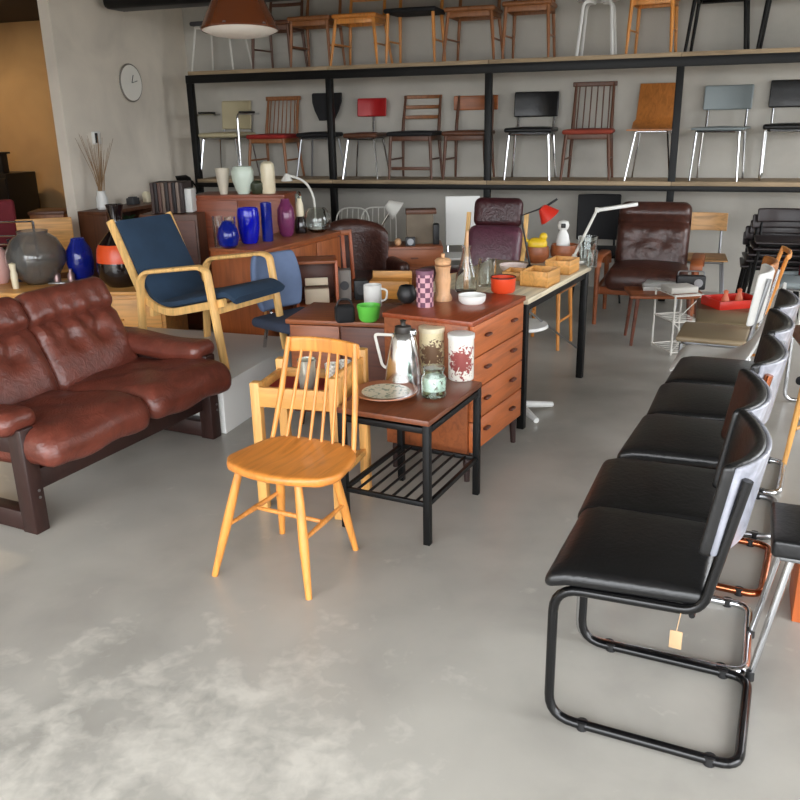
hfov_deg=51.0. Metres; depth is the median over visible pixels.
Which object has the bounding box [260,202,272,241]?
glass vase
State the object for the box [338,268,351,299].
loudspeaker
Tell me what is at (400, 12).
cushioned chair
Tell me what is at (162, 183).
album
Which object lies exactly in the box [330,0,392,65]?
cane chair
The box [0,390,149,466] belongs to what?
seat cushion
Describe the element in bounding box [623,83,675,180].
chair
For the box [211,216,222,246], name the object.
clear glass
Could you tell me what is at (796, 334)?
chair
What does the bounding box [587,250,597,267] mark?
glass tumbler
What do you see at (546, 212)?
desk lamp
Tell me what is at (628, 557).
chair
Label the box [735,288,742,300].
wooden peg
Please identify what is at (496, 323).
dresser
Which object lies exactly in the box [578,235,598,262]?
glass cylinder
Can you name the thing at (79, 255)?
vase
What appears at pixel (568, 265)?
crate
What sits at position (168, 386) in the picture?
seat cushion
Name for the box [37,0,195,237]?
wall
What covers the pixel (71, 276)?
bottle
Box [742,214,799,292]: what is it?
chair
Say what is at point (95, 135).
thermostat
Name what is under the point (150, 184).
album
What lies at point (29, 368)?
cushion
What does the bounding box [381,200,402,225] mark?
reading lamp
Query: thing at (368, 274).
seat cushion
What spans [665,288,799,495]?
chair
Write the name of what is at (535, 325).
swivel chair
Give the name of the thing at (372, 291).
mug
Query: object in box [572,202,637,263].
lamp
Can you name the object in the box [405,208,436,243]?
box
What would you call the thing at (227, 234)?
glass vase
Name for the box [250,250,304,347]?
chair
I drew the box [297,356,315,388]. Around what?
glass beaker
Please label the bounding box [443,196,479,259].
chair
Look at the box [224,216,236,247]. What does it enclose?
clear glass
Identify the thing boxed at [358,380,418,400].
plate
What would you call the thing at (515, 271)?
tray
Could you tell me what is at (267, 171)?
ceramic vase
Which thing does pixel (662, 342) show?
wire shelf
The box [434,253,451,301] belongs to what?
pepper mill
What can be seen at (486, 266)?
glass vase
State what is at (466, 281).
glass carafe
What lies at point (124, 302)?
chest
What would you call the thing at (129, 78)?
wall clock
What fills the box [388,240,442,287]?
base cabinet
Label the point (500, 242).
cushion
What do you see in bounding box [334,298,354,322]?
camera bag
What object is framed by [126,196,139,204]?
tin
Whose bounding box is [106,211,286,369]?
armchair
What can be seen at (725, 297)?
wooden peg
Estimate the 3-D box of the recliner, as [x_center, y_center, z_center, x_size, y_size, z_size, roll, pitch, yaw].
[0.622,-0.887,5.988,0.502,1.030,0.725,6,20,19]
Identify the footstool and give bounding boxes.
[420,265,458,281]
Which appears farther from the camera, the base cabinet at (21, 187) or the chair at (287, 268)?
the base cabinet at (21, 187)
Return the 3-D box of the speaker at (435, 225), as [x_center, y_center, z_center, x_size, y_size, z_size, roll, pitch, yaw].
[0.292,-1.347,6.799,0.050,0.160,0.100,-1,19,0]
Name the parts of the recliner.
rail, rail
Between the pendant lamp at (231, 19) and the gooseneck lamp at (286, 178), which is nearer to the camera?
the pendant lamp at (231, 19)
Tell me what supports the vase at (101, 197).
on the bookcase at (93, 226)
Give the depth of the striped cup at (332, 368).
3.52 m
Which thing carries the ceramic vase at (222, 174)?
on the hutch
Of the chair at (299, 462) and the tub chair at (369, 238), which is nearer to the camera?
the chair at (299, 462)
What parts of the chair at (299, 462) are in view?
leg, leg, post, seat, leg, rail, leg, post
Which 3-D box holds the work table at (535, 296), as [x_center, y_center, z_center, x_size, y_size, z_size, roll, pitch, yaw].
[0.628,-0.375,4.957,0.660,0.710,1.084,9,21,28]
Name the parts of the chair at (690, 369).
seat, tube frame, backrest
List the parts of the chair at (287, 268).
leg, backrest, seat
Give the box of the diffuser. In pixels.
[202,24,277,38]
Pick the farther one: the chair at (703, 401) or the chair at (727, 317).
the chair at (727, 317)
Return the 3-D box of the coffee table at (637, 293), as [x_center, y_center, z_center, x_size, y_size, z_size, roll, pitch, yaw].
[1.907,-0.610,6.110,0.520,0.371,0.360,1,19,7]
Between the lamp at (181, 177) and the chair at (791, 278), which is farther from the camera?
the lamp at (181, 177)
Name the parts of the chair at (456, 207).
seat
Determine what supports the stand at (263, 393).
on the floor
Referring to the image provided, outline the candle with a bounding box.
[8,263,18,288]
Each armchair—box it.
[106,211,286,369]
[197,100,260,175]
[592,201,704,324]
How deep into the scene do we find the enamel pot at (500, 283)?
4.12 m
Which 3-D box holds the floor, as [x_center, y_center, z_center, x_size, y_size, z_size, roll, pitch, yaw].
[0.005,0.280,4.318,22.000,0.100,22.000,-1,19,0]
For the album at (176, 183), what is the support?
on the base cabinet at (191, 225)
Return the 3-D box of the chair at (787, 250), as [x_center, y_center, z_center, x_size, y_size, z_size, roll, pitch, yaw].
[2.114,-0.542,5.232,0.510,0.797,0.452,5,20,18]
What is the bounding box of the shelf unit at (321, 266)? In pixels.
[296,255,338,306]
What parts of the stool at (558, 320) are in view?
leg, leg, leg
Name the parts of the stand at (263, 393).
leg, rail, leg, rail, rail, leg, rack rail, leg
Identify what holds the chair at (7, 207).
on the floor
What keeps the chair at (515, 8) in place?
on the shelving at (680, 60)
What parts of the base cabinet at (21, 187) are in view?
door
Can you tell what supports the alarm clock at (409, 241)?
on the base cabinet at (418, 256)
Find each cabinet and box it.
[0,171,40,249]
[15,217,73,272]
[139,211,211,328]
[285,302,399,423]
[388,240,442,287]
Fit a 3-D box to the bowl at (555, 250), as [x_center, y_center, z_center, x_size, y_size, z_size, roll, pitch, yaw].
[1.046,-0.941,5.341,0.180,0.100,0.180,-1,19,0]
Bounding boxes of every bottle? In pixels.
[54,273,60,281]
[67,269,74,281]
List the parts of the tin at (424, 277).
lid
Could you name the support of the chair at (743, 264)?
on the floor
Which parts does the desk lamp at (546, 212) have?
arm, lamp shade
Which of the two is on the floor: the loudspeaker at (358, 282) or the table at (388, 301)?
the table at (388, 301)
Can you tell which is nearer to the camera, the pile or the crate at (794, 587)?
the crate at (794, 587)
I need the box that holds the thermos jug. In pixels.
[374,319,422,385]
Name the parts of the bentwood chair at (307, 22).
leg, leg, seat, seat frame, leg, leg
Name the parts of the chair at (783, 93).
leg, post, seat, seat frame, backrest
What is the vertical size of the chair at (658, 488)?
0.837 m
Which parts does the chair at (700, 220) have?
seat frame, seat, backrest, leg, post, leg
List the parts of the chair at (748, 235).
leg, seat, backrest, seat frame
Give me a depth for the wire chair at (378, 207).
7.81 m
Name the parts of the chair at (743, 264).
leg, leg, backrest, seat, seat frame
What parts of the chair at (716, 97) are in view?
leg, leg, post, seat, seat frame, backrest, leg, leg, post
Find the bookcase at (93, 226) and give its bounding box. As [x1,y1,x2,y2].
[77,201,151,277]
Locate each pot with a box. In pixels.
[397,284,415,303]
[490,274,515,293]
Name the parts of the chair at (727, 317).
seat, post, backrest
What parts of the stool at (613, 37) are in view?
leg, leg, seat, leg, leg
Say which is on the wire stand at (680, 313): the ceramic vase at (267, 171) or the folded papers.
the folded papers
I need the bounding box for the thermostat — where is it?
[91,131,101,144]
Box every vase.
[0,247,9,283]
[4,229,65,284]
[66,237,93,279]
[75,135,112,209]
[96,203,138,287]
[214,168,228,193]
[217,221,238,248]
[231,166,253,193]
[237,207,259,243]
[250,180,262,193]
[260,161,275,193]
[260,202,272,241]
[277,198,294,236]
[478,257,495,286]
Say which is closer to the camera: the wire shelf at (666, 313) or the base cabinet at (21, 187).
the wire shelf at (666, 313)
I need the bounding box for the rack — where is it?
[0,220,34,244]
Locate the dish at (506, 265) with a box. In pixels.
[499,262,527,270]
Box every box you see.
[304,277,329,303]
[369,271,411,298]
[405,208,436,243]
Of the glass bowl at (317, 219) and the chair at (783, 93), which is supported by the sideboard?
the glass bowl at (317, 219)
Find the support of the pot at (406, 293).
on the dresser at (496, 323)
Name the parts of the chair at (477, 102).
leg, leg, seat, seat frame, backrest, leg, leg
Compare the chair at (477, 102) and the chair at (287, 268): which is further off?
the chair at (477, 102)
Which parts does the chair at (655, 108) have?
leg, leg, leg frame, leg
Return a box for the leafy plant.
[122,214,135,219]
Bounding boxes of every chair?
[0,199,16,246]
[189,21,251,70]
[212,336,359,599]
[246,96,304,175]
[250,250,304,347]
[251,0,307,68]
[287,0,345,66]
[296,92,346,176]
[328,218,409,282]
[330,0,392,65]
[330,229,354,291]
[336,207,369,220]
[342,98,390,178]
[361,206,396,238]
[383,0,445,63]
[386,95,442,179]
[441,95,497,179]
[442,0,504,60]
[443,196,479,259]
[501,0,556,58]
[503,91,558,179]
[526,318,553,422]
[544,409,771,768]
[559,81,617,180]
[572,194,620,303]
[576,368,771,673]
[617,334,788,596]
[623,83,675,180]
[625,0,679,53]
[647,308,794,539]
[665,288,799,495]
[669,282,786,370]
[676,212,727,307]
[676,263,774,351]
[683,0,749,51]
[688,84,754,181]
[695,255,780,360]
[696,246,791,356]
[735,232,798,318]
[736,226,799,294]
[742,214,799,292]
[743,220,799,292]
[747,208,799,293]
[756,0,771,48]
[758,79,799,180]
[779,271,799,291]
[782,376,799,464]
[783,325,799,421]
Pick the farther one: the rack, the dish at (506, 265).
the rack
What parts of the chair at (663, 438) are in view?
seat, tube frame, backrest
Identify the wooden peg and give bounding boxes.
[721,289,728,301]
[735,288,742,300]
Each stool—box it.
[529,283,576,350]
[575,0,618,55]
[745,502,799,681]
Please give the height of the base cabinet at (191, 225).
0.907 m
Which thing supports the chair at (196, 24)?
on the shelving at (680, 60)
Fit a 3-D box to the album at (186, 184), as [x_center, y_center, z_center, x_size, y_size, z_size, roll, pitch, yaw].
[-1.676,-1.594,6.575,0.025,0.230,0.222,1,19,5]
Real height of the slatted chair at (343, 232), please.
0.803 m
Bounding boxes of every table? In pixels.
[333,292,402,304]
[337,377,481,545]
[415,259,590,429]
[624,286,702,345]
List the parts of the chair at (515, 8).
leg, leg, seat, seat frame, leg, leg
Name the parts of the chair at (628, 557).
seat, backrest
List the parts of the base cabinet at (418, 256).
door, drawer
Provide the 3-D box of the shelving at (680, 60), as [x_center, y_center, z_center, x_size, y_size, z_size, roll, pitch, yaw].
[0.930,-2.054,7.809,6.220,2.050,0.490,5,20,18]
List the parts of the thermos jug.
handle, lid, spout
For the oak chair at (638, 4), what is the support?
on the shelving at (680, 60)
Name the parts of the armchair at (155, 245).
cross rail, backrest, seat rail, seat rail, seat, cross rail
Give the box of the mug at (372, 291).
[363,283,387,306]
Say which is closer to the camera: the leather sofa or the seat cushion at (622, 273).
the leather sofa
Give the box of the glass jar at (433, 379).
[421,364,445,399]
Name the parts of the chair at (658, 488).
seat, tube frame, backrest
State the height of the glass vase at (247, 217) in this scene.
0.235 m
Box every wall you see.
[0,20,65,207]
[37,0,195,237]
[182,0,799,295]
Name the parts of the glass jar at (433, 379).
lid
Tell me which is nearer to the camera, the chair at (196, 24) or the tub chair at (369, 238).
the tub chair at (369, 238)
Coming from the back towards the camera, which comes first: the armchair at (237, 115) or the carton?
the armchair at (237, 115)
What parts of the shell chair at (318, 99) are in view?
leg, leg, seat, seat frame, backrest, leg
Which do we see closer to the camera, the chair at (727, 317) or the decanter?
the chair at (727, 317)
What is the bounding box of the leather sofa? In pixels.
[0,277,231,534]
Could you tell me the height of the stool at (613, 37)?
0.472 m
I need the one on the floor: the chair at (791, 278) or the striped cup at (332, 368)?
the chair at (791, 278)
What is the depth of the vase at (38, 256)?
5.78 m
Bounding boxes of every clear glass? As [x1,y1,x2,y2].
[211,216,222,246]
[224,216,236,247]
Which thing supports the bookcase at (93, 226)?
on the floor
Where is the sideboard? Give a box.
[209,229,340,336]
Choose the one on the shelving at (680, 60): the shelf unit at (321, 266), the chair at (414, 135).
the chair at (414, 135)
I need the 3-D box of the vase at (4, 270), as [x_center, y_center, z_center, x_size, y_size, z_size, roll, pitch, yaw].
[-2.850,-0.956,5.963,0.160,0.250,0.160,-1,19,0]
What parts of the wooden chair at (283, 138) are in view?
leg, leg, seat, seat frame, rail, leg, leg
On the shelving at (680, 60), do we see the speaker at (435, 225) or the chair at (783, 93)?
the chair at (783, 93)
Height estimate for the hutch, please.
1.037 m
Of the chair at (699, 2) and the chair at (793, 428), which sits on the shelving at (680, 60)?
the chair at (699, 2)
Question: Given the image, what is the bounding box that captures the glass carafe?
[455,231,476,292]
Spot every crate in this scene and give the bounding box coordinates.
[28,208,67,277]
[520,265,559,287]
[545,256,579,274]
[789,563,799,622]
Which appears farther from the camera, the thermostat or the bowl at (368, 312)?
the thermostat
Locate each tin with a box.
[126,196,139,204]
[416,268,433,307]
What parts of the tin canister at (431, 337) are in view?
lid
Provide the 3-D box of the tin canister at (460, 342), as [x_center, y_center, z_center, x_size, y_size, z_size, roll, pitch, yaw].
[0.262,-0.190,3.596,0.116,0.200,0.116,0,19,4]
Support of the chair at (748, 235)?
on the chair at (743, 264)
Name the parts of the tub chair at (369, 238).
armrest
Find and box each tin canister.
[418,324,444,373]
[448,330,474,381]
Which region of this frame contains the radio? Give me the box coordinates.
[676,270,705,289]
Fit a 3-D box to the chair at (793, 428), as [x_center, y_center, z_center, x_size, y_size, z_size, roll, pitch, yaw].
[2.049,-0.048,3.776,0.490,0.797,0.432,-14,23,-34]
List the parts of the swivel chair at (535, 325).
foot arm, seat, foot arm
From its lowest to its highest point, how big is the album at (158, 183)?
0.230 m
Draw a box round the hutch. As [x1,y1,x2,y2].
[195,191,295,284]
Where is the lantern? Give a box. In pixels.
[0,152,9,172]
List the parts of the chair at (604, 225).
seat, backrest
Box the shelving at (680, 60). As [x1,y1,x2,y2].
[185,47,799,300]
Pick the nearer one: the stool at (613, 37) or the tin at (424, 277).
the tin at (424, 277)
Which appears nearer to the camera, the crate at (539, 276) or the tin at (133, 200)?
the crate at (539, 276)
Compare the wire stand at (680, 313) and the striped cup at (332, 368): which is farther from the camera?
the wire stand at (680, 313)
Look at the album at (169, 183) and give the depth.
6.48 m
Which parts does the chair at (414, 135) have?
leg, leg, leg rail, seat, seat frame, leg, leg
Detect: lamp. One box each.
[175,175,201,193]
[199,0,278,38]
[281,173,315,206]
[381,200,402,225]
[520,198,558,267]
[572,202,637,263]
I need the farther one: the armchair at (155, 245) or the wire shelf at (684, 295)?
the wire shelf at (684, 295)
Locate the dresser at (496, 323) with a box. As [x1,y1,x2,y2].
[382,289,525,481]
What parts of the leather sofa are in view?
armrest, frame, rail, armrest, frame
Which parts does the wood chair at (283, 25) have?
leg, leg, seat, leg, seat frame, leg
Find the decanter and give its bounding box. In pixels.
[295,191,306,233]
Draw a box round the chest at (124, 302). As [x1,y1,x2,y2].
[0,278,188,329]
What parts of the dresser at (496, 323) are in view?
leg, leg, handle, handle, handle, handle, drawer, drawer, drawer, drawer, leg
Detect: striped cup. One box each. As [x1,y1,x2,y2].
[324,362,338,377]
[339,359,350,369]
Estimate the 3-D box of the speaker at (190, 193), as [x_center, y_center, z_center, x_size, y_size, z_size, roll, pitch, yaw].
[-1.642,-1.567,6.573,0.060,0.180,0.123,1,19,5]
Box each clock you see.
[118,63,141,101]
[405,237,414,245]
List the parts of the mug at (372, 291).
handle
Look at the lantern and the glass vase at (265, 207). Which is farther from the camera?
the lantern
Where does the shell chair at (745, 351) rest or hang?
on the floor
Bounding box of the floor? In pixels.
[0,277,799,799]
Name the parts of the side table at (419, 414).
leg, leg, rack frame, frame, leg, leg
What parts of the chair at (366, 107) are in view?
leg, leg, seat, seat frame, backrest, leg, leg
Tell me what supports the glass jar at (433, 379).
on the side table at (419, 414)
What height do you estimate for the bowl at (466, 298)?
0.040 m
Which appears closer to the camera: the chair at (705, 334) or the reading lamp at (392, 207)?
the chair at (705, 334)
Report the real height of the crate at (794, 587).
0.300 m
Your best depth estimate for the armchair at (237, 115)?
8.66 m
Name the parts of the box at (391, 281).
lid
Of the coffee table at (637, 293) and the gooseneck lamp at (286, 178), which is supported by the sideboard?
the gooseneck lamp at (286, 178)
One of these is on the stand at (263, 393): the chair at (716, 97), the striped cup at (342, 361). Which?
the striped cup at (342, 361)
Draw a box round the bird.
[523,233,546,247]
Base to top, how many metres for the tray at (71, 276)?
0.100 m
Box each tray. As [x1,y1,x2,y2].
[48,269,74,284]
[502,267,524,280]
[701,292,752,309]
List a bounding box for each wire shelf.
[652,340,684,352]
[654,312,694,322]
[656,288,701,296]
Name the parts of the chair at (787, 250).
seat, leg, leg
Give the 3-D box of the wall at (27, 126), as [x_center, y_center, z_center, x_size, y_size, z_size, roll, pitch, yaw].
[-5.455,-2.363,6.977,4.400,3.400,6.400,5,20,18]
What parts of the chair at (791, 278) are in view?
seat, backrest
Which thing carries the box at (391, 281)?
on the table at (388, 301)
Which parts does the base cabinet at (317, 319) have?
door, door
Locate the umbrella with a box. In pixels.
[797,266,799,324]
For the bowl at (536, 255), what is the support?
on the work table at (535, 296)
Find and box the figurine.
[555,220,569,245]
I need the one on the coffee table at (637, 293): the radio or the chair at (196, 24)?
the radio
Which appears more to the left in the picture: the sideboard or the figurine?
the sideboard
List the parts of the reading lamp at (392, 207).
lamp shade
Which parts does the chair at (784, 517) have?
leg, leg, seat, seat frame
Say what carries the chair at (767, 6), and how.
on the shelving at (680, 60)
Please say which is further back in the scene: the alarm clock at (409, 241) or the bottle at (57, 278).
the alarm clock at (409, 241)
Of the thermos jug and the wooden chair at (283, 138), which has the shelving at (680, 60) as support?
the wooden chair at (283, 138)
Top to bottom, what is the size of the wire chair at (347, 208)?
0.808 m
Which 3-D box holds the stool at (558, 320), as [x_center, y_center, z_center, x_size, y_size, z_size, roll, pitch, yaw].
[1.058,-0.629,6.088,0.340,0.451,0.340,9,21,28]
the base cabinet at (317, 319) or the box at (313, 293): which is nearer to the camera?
the base cabinet at (317, 319)
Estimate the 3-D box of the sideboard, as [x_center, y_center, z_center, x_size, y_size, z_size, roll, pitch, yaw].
[-0.840,-0.747,5.999,0.425,0.801,1.029,8,21,25]
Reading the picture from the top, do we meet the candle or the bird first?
the bird
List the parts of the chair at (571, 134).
leg, leg, seat, seat frame, rail, leg, leg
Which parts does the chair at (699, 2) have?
leg, leg, seat frame, leg, leg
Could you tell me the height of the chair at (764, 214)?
0.642 m
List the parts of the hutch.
door, door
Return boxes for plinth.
[136,327,291,433]
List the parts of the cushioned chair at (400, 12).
leg, leg, seat, leg, leg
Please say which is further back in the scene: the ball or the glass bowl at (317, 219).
the ball
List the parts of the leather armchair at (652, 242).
leg, rail, armrest, leg, rail, leg, armrest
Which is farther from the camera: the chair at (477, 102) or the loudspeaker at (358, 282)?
the chair at (477, 102)
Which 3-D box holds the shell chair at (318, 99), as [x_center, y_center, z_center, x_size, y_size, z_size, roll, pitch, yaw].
[-0.773,-2.610,8.286,0.398,0.802,0.462,5,20,18]
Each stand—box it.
[249,347,371,519]
[651,287,703,354]
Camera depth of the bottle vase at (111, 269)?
5.66 m
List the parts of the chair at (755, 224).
leg, seat, backrest, seat frame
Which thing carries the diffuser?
attached to the pendant lamp at (231, 19)
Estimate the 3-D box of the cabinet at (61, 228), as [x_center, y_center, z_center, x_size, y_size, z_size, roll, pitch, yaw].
[-2.934,-1.073,7.016,0.440,0.840,0.415,-7,20,-16]
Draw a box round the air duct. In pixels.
[103,0,293,11]
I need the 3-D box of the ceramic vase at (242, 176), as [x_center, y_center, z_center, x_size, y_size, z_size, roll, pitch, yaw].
[-1.242,-1.738,6.636,0.176,0.210,0.176,-1,19,0]
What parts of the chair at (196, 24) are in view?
leg, seat, leg, leg, leg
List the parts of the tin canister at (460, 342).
lid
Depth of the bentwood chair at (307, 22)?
7.83 m
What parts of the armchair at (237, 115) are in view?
leg, armrest, leg, seat frame, seat, backrest, leg, armrest, leg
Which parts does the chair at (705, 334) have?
leg, seat frame, seat, post, backrest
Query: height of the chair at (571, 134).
0.832 m
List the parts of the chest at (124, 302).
drawer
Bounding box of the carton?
[142,191,150,201]
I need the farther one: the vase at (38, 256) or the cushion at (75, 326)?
the vase at (38, 256)
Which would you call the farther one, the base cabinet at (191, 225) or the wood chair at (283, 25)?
the wood chair at (283, 25)
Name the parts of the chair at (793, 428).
seat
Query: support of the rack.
on the floor
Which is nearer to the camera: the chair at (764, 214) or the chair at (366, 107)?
the chair at (764, 214)
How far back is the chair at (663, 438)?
2.94 m
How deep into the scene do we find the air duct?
7.22 m
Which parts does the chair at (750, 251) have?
leg, seat, backrest, seat frame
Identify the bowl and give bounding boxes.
[304,207,330,232]
[357,302,380,322]
[458,292,485,304]
[525,245,548,262]
[550,243,578,256]
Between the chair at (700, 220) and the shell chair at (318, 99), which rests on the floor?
the chair at (700, 220)
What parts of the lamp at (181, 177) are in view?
lamp shade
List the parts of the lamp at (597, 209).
arm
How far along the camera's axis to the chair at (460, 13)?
7.33 m
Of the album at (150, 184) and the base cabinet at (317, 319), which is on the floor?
the base cabinet at (317, 319)
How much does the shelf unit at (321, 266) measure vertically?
0.720 m
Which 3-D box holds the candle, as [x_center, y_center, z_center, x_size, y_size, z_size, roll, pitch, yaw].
[-2.652,-0.855,5.764,0.048,0.180,0.047,-1,19,0]
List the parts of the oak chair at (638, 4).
leg, leg, seat frame, leg, leg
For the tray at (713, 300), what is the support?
on the chair at (787, 250)
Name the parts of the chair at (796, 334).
leg, seat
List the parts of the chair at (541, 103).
leg, leg, post, seat, seat frame, backrest, leg, post, leg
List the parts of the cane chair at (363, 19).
leg, leg, seat, seat frame, leg, leg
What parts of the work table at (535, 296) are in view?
leg, leg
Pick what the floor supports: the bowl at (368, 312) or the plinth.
the plinth
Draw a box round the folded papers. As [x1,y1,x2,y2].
[661,283,698,293]
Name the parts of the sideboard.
door, door, door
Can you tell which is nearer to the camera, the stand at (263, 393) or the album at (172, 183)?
the stand at (263, 393)
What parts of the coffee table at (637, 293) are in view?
leg, leg, leg, leg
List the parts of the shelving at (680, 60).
post, post, post, post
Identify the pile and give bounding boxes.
[642,280,675,290]
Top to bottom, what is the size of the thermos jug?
0.275 m
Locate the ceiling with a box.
[0,0,39,22]
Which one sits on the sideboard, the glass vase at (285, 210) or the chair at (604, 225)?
the glass vase at (285, 210)
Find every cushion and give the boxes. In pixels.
[0,297,58,404]
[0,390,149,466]
[15,277,137,390]
[65,357,231,418]
[328,218,388,270]
[355,270,377,282]
[469,225,522,265]
[604,260,687,290]
[615,201,691,265]
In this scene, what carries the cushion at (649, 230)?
on the leather armchair at (652, 242)
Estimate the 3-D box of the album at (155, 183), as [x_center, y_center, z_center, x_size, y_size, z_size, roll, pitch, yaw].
[-1.878,-1.596,6.594,0.025,0.230,0.222,1,19,5]
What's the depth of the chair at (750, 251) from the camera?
6.71 m
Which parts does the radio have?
handle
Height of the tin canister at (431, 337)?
0.205 m
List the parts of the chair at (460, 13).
leg, leg, seat, seat frame, leg, leg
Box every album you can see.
[149,181,159,212]
[153,181,162,212]
[157,181,166,212]
[160,181,169,212]
[164,181,172,211]
[167,181,176,212]
[171,181,179,212]
[175,181,183,212]
[178,180,190,212]
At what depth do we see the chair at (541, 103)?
7.71 m
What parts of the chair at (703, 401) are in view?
seat, tube frame, backrest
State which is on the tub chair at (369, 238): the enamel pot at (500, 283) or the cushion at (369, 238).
the cushion at (369, 238)
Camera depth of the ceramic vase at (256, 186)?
6.61 m
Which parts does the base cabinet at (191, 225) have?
door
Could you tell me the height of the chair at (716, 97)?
0.771 m
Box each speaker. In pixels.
[184,188,196,211]
[433,223,438,244]
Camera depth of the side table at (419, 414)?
3.34 m
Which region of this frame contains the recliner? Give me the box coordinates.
[450,197,528,274]
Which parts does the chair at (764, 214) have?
leg, post, seat, backrest, seat frame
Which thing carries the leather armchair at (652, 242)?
on the floor
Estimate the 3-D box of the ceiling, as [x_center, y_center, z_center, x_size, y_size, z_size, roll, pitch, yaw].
[-5.380,-3.330,6.616,4.200,0.140,6.000,5,20,18]
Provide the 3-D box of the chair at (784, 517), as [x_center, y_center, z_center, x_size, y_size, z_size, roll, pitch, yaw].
[1.292,0.593,2.426,0.496,0.474,0.270,6,20,21]
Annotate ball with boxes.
[394,238,401,245]
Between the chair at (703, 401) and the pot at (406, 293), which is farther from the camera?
the pot at (406, 293)
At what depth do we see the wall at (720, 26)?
7.87 m
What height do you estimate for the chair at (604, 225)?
0.902 m
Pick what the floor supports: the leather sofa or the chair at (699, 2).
the leather sofa
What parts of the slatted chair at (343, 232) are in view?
rail, leg, seat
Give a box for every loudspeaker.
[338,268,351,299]
[353,278,367,299]

